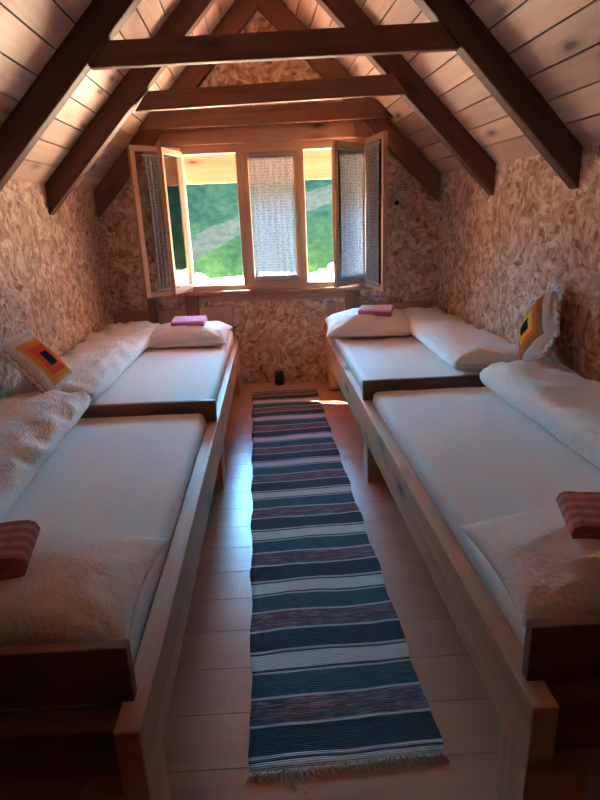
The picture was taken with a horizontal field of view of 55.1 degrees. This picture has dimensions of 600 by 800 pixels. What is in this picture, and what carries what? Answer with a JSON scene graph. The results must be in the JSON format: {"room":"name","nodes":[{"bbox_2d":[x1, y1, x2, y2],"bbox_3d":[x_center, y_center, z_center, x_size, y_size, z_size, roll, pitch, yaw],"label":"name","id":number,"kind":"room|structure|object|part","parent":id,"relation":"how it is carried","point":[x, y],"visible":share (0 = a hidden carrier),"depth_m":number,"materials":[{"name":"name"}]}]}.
{"room":"attic dormitory bedroom","nodes":[
{"label":"attic dormitory bedroom","id":0,"kind":"room"},
{"bbox_2d":[0,179,113,397],"bbox_3d":[-1.649,0.187,1.654,0.118,1.795,7.950,-3,18,-1],"label":"wall","id":1,"kind":"structure","parent":0,"point":[54,283],"depth_m":3.87,"materials":[{"name":"brown wood"}]},
{"bbox_2d":[0,0,234,189],"bbox_3d":[-0.815,-1.528,1.317,2.246,2.142,8.400,-3,18,-1],"label":"ceiling","id":2,"kind":"structure","parent":0,"point":[18,42],"depth_m":3.35,"materials":[{"name":"brown wood"}]},
{"bbox_2d":[0,0,141,191],"bbox_3d":[-0.918,-1.843,2.746,1.586,1.772,0.085,-3,18,-1],"label":"rafter","id":3,"kind":"object","parent":2,"relation":"attached to","point":[102,20],"visible":0.86,"depth_m":2.79,"materials":[{"name":"brown wood"}]},
{"bbox_2d":[90,22,458,69],"bbox_3d":[-0.132,-1.716,2.790,1.796,0.125,0.054,-2,18,1],"label":"beam","id":4,"kind":"structure","parent":3,"relation":"attached to","point":[429,37],"depth_m":2.77,"materials":[{"name":"brown wood"}]},
{"bbox_2d":[45,0,215,214],"bbox_3d":[-0.984,-2.124,3.699,1.525,1.723,0.085,-2,18,0],"label":"rafter","id":5,"kind":"object","parent":2,"relation":"attached to","point":[188,14],"visible":0.92,"depth_m":3.74,"materials":[{"name":"brown wood"}]},
{"bbox_2d":[135,74,406,111],"bbox_3d":[-0.201,-1.988,3.728,1.770,0.140,0.056,-1,18,3],"label":"beam","id":6,"kind":"structure","parent":5,"relation":"attached to","point":[384,84],"depth_m":3.71,"materials":[{"name":"brown wood"}]},
{"bbox_2d":[183,149,331,184],"bbox_3d":[-0.351,-2.715,5.170,3.310,1.405,0.025,-3,18,-1],"label":"roof eave","id":7,"kind":"structure","parent":2,"relation":"attached to","point":[211,171],"depth_m":5.33},
{"bbox_2d":[100,10,441,382],"bbox_3d":[-0.290,-1.745,4.961,3.300,3.325,0.100,-1,18,3],"label":"wall","id":8,"kind":"structure","parent":0,"point":[288,336],"depth_m":5.10,"materials":[{"name":"brown wood"}]},
{"bbox_2d":[94,0,257,217],"bbox_3d":[-1.052,-2.406,4.695,1.498,1.721,0.058,-1,18,3],"label":"rafter","id":9,"kind":"object","parent":8,"relation":"attached to","point":[240,13],"visible":0.64,"depth_m":4.73,"materials":[{"name":"brown wood"}]},
{"bbox_2d":[127,131,387,297],"bbox_3d":[-0.305,-1.498,4.835,2.013,1.245,0.654,-1,18,4],"label":"window","id":10,"kind":"structure","parent":8,"relation":"in","point":[170,159],"depth_m":4.80,"materials":[{"name":"brown wood"}]},
{"bbox_2d":[141,152,171,292],"bbox_3d":[-1.125,-1.463,4.790,0.023,1.106,0.300,15,25,42],"label":"curtain","id":11,"kind":"object","parent":10,"relation":"hanging from","point":[148,156],"visible":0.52,"depth_m":4.74,"materials":[{"name":"fabric"}]},
{"bbox_3d":[-1.151,-1.475,4.804,0.035,1.185,0.470,15,25,42],"label":"sash","id":12,"kind":"part","parent":10,"relation":"part of","materials":[{"name":"brown wood"}]},
{"bbox_3d":[-1.022,-1.475,4.789,0.035,1.125,0.460,1,18,10],"label":"sash","id":13,"kind":"part","parent":10,"relation":"part of","materials":[{"name":"brown wood"}]},
{"bbox_3d":[-1.022,-1.475,4.789,0.003,1.051,0.386,1,18,10],"label":"pane","id":14,"kind":"part","parent":10,"relation":"part of","materials":[{"name":"clear glass"}]},
{"bbox_3d":[-0.215,-1.575,4.987,1.630,1.200,0.090,-1,18,3],"label":"frame","id":15,"kind":"part","parent":10,"relation":"part of","materials":[{"name":"brown wood"}]},
{"bbox_3d":[-0.231,-1.565,4.965,0.460,1.105,0.035,-1,18,3],"label":"sash","id":16,"kind":"part","parent":10,"relation":"part of","materials":[{"name":"brown wood"}]},
{"bbox_2d":[245,150,299,281],"bbox_3d":[-0.229,-1.558,4.937,0.415,1.066,0.017,-1,18,3],"label":"curtain","id":17,"kind":"object","parent":10,"relation":"hanging from","point":[282,275],"visible":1,"depth_m":4.93,"materials":[{"name":"fabric"}]},
{"bbox_3d":[-0.249,-2.041,4.781,0.415,0.008,0.008,-1,18,3],"label":"rod","id":18,"kind":"part","parent":17,"relation":"part of","materials":[{"name":"wood"}]},
{"bbox_3d":[-0.210,-1.076,5.093,0.415,0.008,0.008,-1,18,3],"label":"rod","id":19,"kind":"part","parent":17,"relation":"part of","materials":[{"name":"metal"}]},
{"bbox_3d":[-0.193,-0.973,5.116,1.690,0.033,0.035,-1,18,3],"label":"sill","id":20,"kind":"part","parent":10,"relation":"part of","materials":[{"name":"brown wood"}]},
{"bbox_3d":[0.411,-1.527,4.767,0.035,1.125,0.430,12,23,38],"label":"sash","id":21,"kind":"part","parent":10,"relation":"part of","materials":[{"name":"brown wood"}]},
{"bbox_3d":[0.411,-1.527,4.767,0.003,1.051,0.356,12,23,38],"label":"pane","id":22,"kind":"part","parent":10,"relation":"part of","materials":[{"name":"clear glass"}]},
{"bbox_2d":[337,146,364,283],"bbox_3d":[0.430,-1.515,4.752,0.018,1.066,0.375,12,23,38],"label":"curtain","id":23,"kind":"object","parent":10,"relation":"hanging from","point":[357,152],"visible":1,"depth_m":4.74,"materials":[{"name":"fabric"}]},
{"bbox_3d":[0.410,-1.997,4.595,0.008,0.008,0.375,12,23,38],"label":"rod","id":24,"kind":"part","parent":23,"relation":"part of","materials":[{"name":"wood"}]},
{"bbox_2d":[364,139,379,286],"bbox_3d":[0.583,-1.493,4.664,0.018,1.106,0.385,-6,18,-10],"label":"curtain","id":25,"kind":"object","parent":10,"relation":"hanging from","point":[372,252],"visible":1,"depth_m":4.64,"materials":[{"name":"fabric"}]},
{"bbox_3d":[0.612,-1.502,4.665,0.003,1.111,0.386,-6,18,-10],"label":"pane","id":26,"kind":"part","parent":10,"relation":"part of","materials":[{"name":"clear glass"}]},
{"bbox_3d":[0.612,-1.502,4.665,0.035,1.185,0.460,-6,18,-10],"label":"sash","id":27,"kind":"part","parent":10,"relation":"part of","materials":[{"name":"brown wood"}]},
{"bbox_2d":[159,121,371,146],"bbox_3d":[-0.288,-2.187,4.724,1.750,0.120,0.033,-1,18,3],"label":"board","id":28,"kind":"object","parent":8,"relation":"attached to","point":[349,129],"visible":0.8,"depth_m":4.71,"materials":[{"name":"brown wood"}]},
{"bbox_2d":[197,290,360,301],"bbox_3d":[-0.210,-0.931,5.159,1.500,0.060,0.019,-1,18,3],"label":"board","id":29,"kind":"object","parent":8,"relation":"attached to","point":[317,294],"visible":0.79,"depth_m":5.15,"materials":[{"name":"brown wood"}]},
{"bbox_2d":[257,0,439,201],"bbox_3d":[0.415,-2.453,4.613,1.442,1.696,0.058,-1,18,3],"label":"rafter","id":30,"kind":"object","parent":8,"relation":"attached to","point":[275,12],"visible":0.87,"depth_m":4.65,"materials":[{"name":"brown wood"}]},
{"bbox_2d":[138,100,393,130],"bbox_3d":[-0.285,-2.298,4.638,2.070,0.135,0.048,-1,18,3],"label":"tie beam","id":31,"kind":"structure","parent":30,"relation":"attached to","point":[360,109],"depth_m":4.62,"materials":[{"name":"brown wood"}]},
{"bbox_2d":[393,174,410,205],"bbox_3d":[0.861,-1.765,4.830,0.150,0.246,0.047,-3,18,-1],"label":"paper notice","id":32,"kind":"object","parent":8,"relation":"in","point":[401,182],"visible":1,"depth_m":4.84,"materials":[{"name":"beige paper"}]},
{"bbox_2d":[0,380,599,799],"bbox_3d":[0.027,0.967,2.028,3.850,0.090,8.062,-3,18,-1],"label":"floor","id":33,"kind":"structure","parent":0,"point":[206,736],"depth_m":1.96,"materials":[{"name":"laminate"}]},
{"bbox_2d":[0,306,240,799],"bbox_3d":[-1.021,0.157,3.320,1.194,0.734,4.322,-3,18,-1],"label":"frame","id":34,"kind":"object","parent":33,"relation":"on","point":[122,747],"visible":0.52,"depth_m":1.32,"materials":[{"name":"brown wood"}]},
{"bbox_3d":[-0.966,0.651,1.314,1.158,0.152,0.032,-3,18,-1],"label":"footboard","id":35,"kind":"part","parent":34,"relation":"part of","materials":[{"name":"brown wood"}]},
{"bbox_2d":[0,413,205,712],"bbox_3d":[-1.007,0.429,2.248,1.107,0.135,1.845,-3,18,-1],"label":"mattress","id":36,"kind":"object","parent":34,"relation":"on","point":[130,475],"visible":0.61,"depth_m":2.30,"materials":[{"name":"white fabric"}]},
{"bbox_2d":[0,390,90,522],"bbox_3d":[-1.307,0.213,2.458,0.564,0.175,1.416,-3,18,-1],"label":"duvet","id":37,"kind":"object","parent":36,"relation":"on","point":[33,425],"visible":0.99,"depth_m":2.54,"materials":[{"name":"white fabric"}]},
{"bbox_2d":[0,530,168,645],"bbox_3d":[-0.787,0.485,1.562,0.760,0.140,0.460,-2,18,1],"label":"pillow","id":38,"kind":"object","parent":36,"relation":"on","point":[76,585],"visible":0.82,"depth_m":1.45,"materials":[{"name":"white fabric"}]},
{"bbox_2d":[0,520,39,579],"bbox_3d":[-0.895,0.415,1.523,0.357,0.072,0.200,-6,18,-13],"label":"folded towel","id":39,"kind":"object","parent":38,"relation":"on","point":[18,539],"visible":1,"depth_m":1.52,"materials":[{"name":"red fabric"}]},
{"bbox_3d":[-0.419,1.005,1.433,0.150,0.238,0.160,-3,18,-1],"label":"leg","id":40,"kind":"part","parent":34,"relation":"part of","materials":[{"name":"brown wood"}]},
{"bbox_3d":[-1.538,-0.681,5.277,0.325,0.265,0.023,-1,18,3],"label":"headboard","id":41,"kind":"part","parent":34,"relation":"part of","materials":[{"name":"brown wood"}]},
{"bbox_3d":[-1.035,0.082,3.131,1.156,0.120,0.028,-3,18,-1],"label":"footboard","id":42,"kind":"part","parent":34,"relation":"part of","materials":[{"name":"brown wood"}]},
{"bbox_2d":[90,331,233,404],"bbox_3d":[-1.082,-0.237,4.143,1.106,0.106,2.075,-3,18,-1],"label":"mattress","id":43,"kind":"object","parent":34,"relation":"on","point":[176,373],"visible":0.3,"depth_m":3.70,"materials":[{"name":"white fabric"}]},
{"bbox_2d":[6,321,161,399],"bbox_3d":[-1.396,-0.334,4.071,0.512,0.152,2.011,-3,18,-1],"label":"duvet","id":44,"kind":"object","parent":43,"relation":"on","point":[96,363],"visible":0.64,"depth_m":3.77,"materials":[{"name":"white fabric"}]},
{"bbox_2d":[0,328,72,393],"bbox_3d":[-1.427,-0.193,3.163,0.294,0.361,0.448,-3,18,-1],"label":"cushion","id":45,"kind":"object","parent":44,"relation":"on","point":[42,367],"visible":0.78,"depth_m":3.06,"materials":[{"name":"multicoloured fabric"}]},
{"bbox_2d":[147,321,232,347],"bbox_3d":[-0.895,-0.545,4.627,0.660,0.172,0.478,-2,18,0],"label":"pillow","id":46,"kind":"object","parent":43,"relation":"on","point":[213,333],"visible":0.86,"depth_m":4.45,"materials":[{"name":"white fabric"}]},
{"bbox_2d":[171,315,206,325],"bbox_3d":[-0.889,-0.629,4.618,0.260,0.068,0.184,-2,18,1],"label":"folded towel","id":47,"kind":"object","parent":46,"relation":"on","point":[201,320],"visible":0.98,"depth_m":4.57,"materials":[{"name":"pink fabric"}]},
{"bbox_3d":[-1.161,-0.695,5.255,0.260,0.275,0.023,-1,18,3],"label":"headboard","id":48,"kind":"part","parent":34,"relation":"part of","materials":[{"name":"brown wood"}]},
{"bbox_3d":[-0.478,0.187,3.257,0.060,0.197,4.146,-3,18,-2],"label":"rail","id":49,"kind":"part","parent":34,"relation":"part of","materials":[{"name":"brown wood"}]},
{"bbox_3d":[-0.749,-0.709,5.231,0.295,0.285,0.023,-1,18,3],"label":"headboard","id":50,"kind":"part","parent":34,"relation":"part of","materials":[{"name":"brown wood"}]},
{"bbox_3d":[-0.519,0.387,3.354,0.150,0.238,0.160,-3,18,-1],"label":"leg","id":51,"kind":"part","parent":34,"relation":"part of","materials":[{"name":"brown wood"}]},
{"bbox_3d":[-0.611,-0.176,5.103,0.150,0.238,0.160,-3,18,-1],"label":"leg","id":52,"kind":"part","parent":34,"relation":"part of","materials":[{"name":"brown wood"}]},
{"bbox_2d":[147,298,157,322],"bbox_3d":[-1.327,-0.524,5.311,0.065,0.830,0.039,-1,18,3],"label":"stud","id":53,"kind":"object","parent":33,"relation":"on","point":[151,302],"visible":0.41,"depth_m":5.20,"materials":[{"name":"brown wood"}]},
{"bbox_2d":[185,296,199,315],"bbox_3d":[-0.957,-0.533,5.291,0.115,0.830,0.039,-1,18,3],"label":"stud","id":54,"kind":"object","parent":33,"relation":"on","point":[192,302],"visible":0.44,"depth_m":5.17,"materials":[{"name":"brown wood"}]},
{"bbox_2d":[274,370,284,384],"bbox_3d":[-0.189,-0.209,5.325,0.092,0.130,0.092,-3,18,-1],"label":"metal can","id":55,"kind":"object","parent":33,"relation":"on","point":[279,375],"visible":1,"depth_m":5.30,"materials":[{"name":"black metal"}]},
{"bbox_2d":[245,388,450,793],"bbox_3d":[0.001,0.486,3.353,0.582,0.010,3.761,-3,18,-3],"label":"striped rug","id":56,"kind":"object","parent":33,"relation":"on","point":[335,681],"visible":1,"depth_m":2.19,"materials":[{"name":"fabric"}]},
{"bbox_2d":[345,291,358,310],"bbox_3d":[0.473,-0.567,5.215,0.120,0.830,0.039,-1,18,3],"label":"stud","id":57,"kind":"object","parent":33,"relation":"on","point":[351,297],"visible":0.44,"depth_m":5.09,"materials":[{"name":"brown wood"}]},
{"bbox_2d":[326,301,599,799],"bbox_3d":[0.971,0.088,3.291,1.196,0.729,4.211,-3,18,-3],"label":"frame","id":58,"kind":"object","parent":33,"relation":"on","point":[542,723],"visible":0.54,"depth_m":1.45,"materials":[{"name":"brown wood"}]},
{"bbox_3d":[0.329,-0.222,5.124,0.150,0.238,0.160,-3,18,-1],"label":"leg","id":59,"kind":"part","parent":58,"relation":"part of","materials":[{"name":"brown wood"}]},
{"bbox_3d":[0.321,-0.732,5.176,0.150,0.280,0.023,-1,18,3],"label":"headboard","id":60,"kind":"part","parent":58,"relation":"part of","materials":[{"name":"brown wood"}]},
{"bbox_3d":[0.459,0.339,3.376,0.150,0.238,0.160,-3,18,-1],"label":"leg","id":61,"kind":"part","parent":58,"relation":"part of","materials":[{"name":"brown wood"}]},
{"bbox_3d":[0.666,-0.736,5.159,0.260,0.270,0.023,-1,18,3],"label":"headboard","id":62,"kind":"part","parent":58,"relation":"part of","materials":[{"name":"brown wood"}]},
{"bbox_2d":[331,335,480,390],"bbox_3d":[0.844,-0.355,4.262,1.086,0.105,1.775,-3,18,-1],"label":"mattress","id":63,"kind":"object","parent":58,"relation":"on","point":[393,357],"visible":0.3,"depth_m":3.91,"materials":[{"name":"white fabric"}]},
{"bbox_2d":[324,308,411,337],"bbox_3d":[0.561,-0.641,4.672,0.720,0.203,0.498,-2,18,2],"label":"pillow","id":64,"kind":"object","parent":63,"relation":"on","point":[348,323],"visible":0.88,"depth_m":4.48,"materials":[{"name":"white fabric"}]},
{"bbox_2d":[358,305,393,316],"bbox_3d":[0.609,-0.715,4.606,0.260,0.065,0.214,3,19,15],"label":"folded towel","id":65,"kind":"object","parent":64,"relation":"on","point":[376,310],"visible":0.95,"depth_m":4.53,"materials":[{"name":"pink fabric"}]},
{"bbox_2d":[400,307,519,371],"bbox_3d":[1.100,-0.491,4.219,0.493,0.170,1.726,-3,18,-1],"label":"duvet","id":66,"kind":"object","parent":63,"relation":"on","point":[465,347],"visible":0.79,"depth_m":3.73,"materials":[{"name":"white fabric"}]},
{"bbox_3d":[0.993,-0.744,5.141,0.385,0.270,0.023,-1,18,3],"label":"headboard","id":67,"kind":"part","parent":58,"relation":"part of","materials":[{"name":"brown wood"}]},
{"bbox_3d":[0.903,-0.082,3.393,1.070,0.120,0.028,-3,18,-1],"label":"footboard","id":68,"kind":"part","parent":58,"relation":"part of","materials":[{"name":"brown wood"}]},
{"bbox_2d":[373,387,599,680],"bbox_3d":[1.052,0.294,2.403,1.178,0.134,2.075,-3,18,-1],"label":"mattress","id":69,"kind":"object","parent":58,"relation":"on","point":[478,457],"visible":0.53,"depth_m":2.38,"materials":[{"name":"white fabric"}]},
{"bbox_2d":[459,509,599,626],"bbox_3d":[0.886,0.409,1.579,0.760,0.146,0.460,-3,18,-3],"label":"pillow","id":70,"kind":"object","parent":69,"relation":"on","point":[545,572],"visible":0.86,"depth_m":1.48,"materials":[{"name":"white fabric"}]},
{"bbox_2d":[556,491,599,539],"bbox_3d":[0.944,0.329,1.575,0.416,0.064,0.200,1,18,12],"label":"folded towel","id":71,"kind":"object","parent":70,"relation":"on","point":[580,511],"visible":0.98,"depth_m":1.58,"materials":[{"name":"red fabric"}]},
{"bbox_2d":[480,360,599,467],"bbox_3d":[1.300,0.069,2.542,0.460,0.201,1.547,-4,18,-4],"label":"duvet","id":72,"kind":"object","parent":69,"relation":"on","point":[554,396],"visible":0.98,"depth_m":2.63,"materials":[{"name":"white fabric"}]},
{"bbox_2d":[518,278,560,362],"bbox_3d":[1.321,-0.383,3.175,0.202,0.567,0.583,-3,18,-1],"label":"cushion","id":73,"kind":"object","parent":72,"relation":"on","point":[539,331],"visible":0.85,"depth_m":3.06,"materials":[{"name":"multicoloured fabric"}]},
{"bbox_3d":[0.602,0.955,1.456,0.150,0.238,0.160,-3,18,-1],"label":"leg","id":74,"kind":"part","parent":58,"relation":"part of","materials":[{"name":"brown wood"}]},
{"bbox_3d":[1.111,0.554,1.351,1.171,0.152,0.032,-3,18,-1],"label":"footboard","id":75,"kind":"part","parent":58,"relation":"part of","materials":[{"name":"brown wood"}]},
{"bbox_2d":[280,0,599,173],"bbox_3d":[0.949,-1.618,1.355,1.815,2.129,8.535,-4,18,-5],"label":"ceiling","id":76,"kind":"structure","parent":0,"point":[570,86],"depth_m":2.86,"materials":[{"name":"brown wood"}]},
{"bbox_2d":[316,0,495,195],"bbox_3d":[0.545,-2.184,3.674,1.462,1.713,0.084,-2,18,2],"label":"rafter","id":77,"kind":"object","parent":76,"relation":"attached to","point":[422,100],"visible":0.87,"depth_m":3.72,"materials":[{"name":"brown wood"}]},
{"bbox_2d":[413,0,582,188],"bbox_3d":[0.653,-1.910,2.736,1.481,1.761,0.084,-2,18,2],"label":"rafter","id":78,"kind":"object","parent":76,"relation":"attached to","point":[479,49],"visible":0.94,"depth_m":2.81,"materials":[{"name":"brown wood"}]},
{"bbox_2d":[436,142,599,381],"bbox_3d":[1.694,0.019,1.725,0.118,1.810,7.987,-4,18,-6],"label":"wall","id":79,"kind":"structure","parent":0,"point":[499,253],"depth_m":3.52,"materials":[{"name":"brown wood"}]},
{"label":"outside","id":80,"kind":"structure","parent":0,"visible":0},
{"bbox_2d":[186,149,333,284],"bbox_3d":[-0.624,-5.846,15.413,60.000,4.972,21.350,-3,18,-1],"label":"outdoor view","id":81,"kind":"structure","parent":80,"point":[213,209],"depth_m":15.84,"materials":[{"name":"green plant"}]}
]}

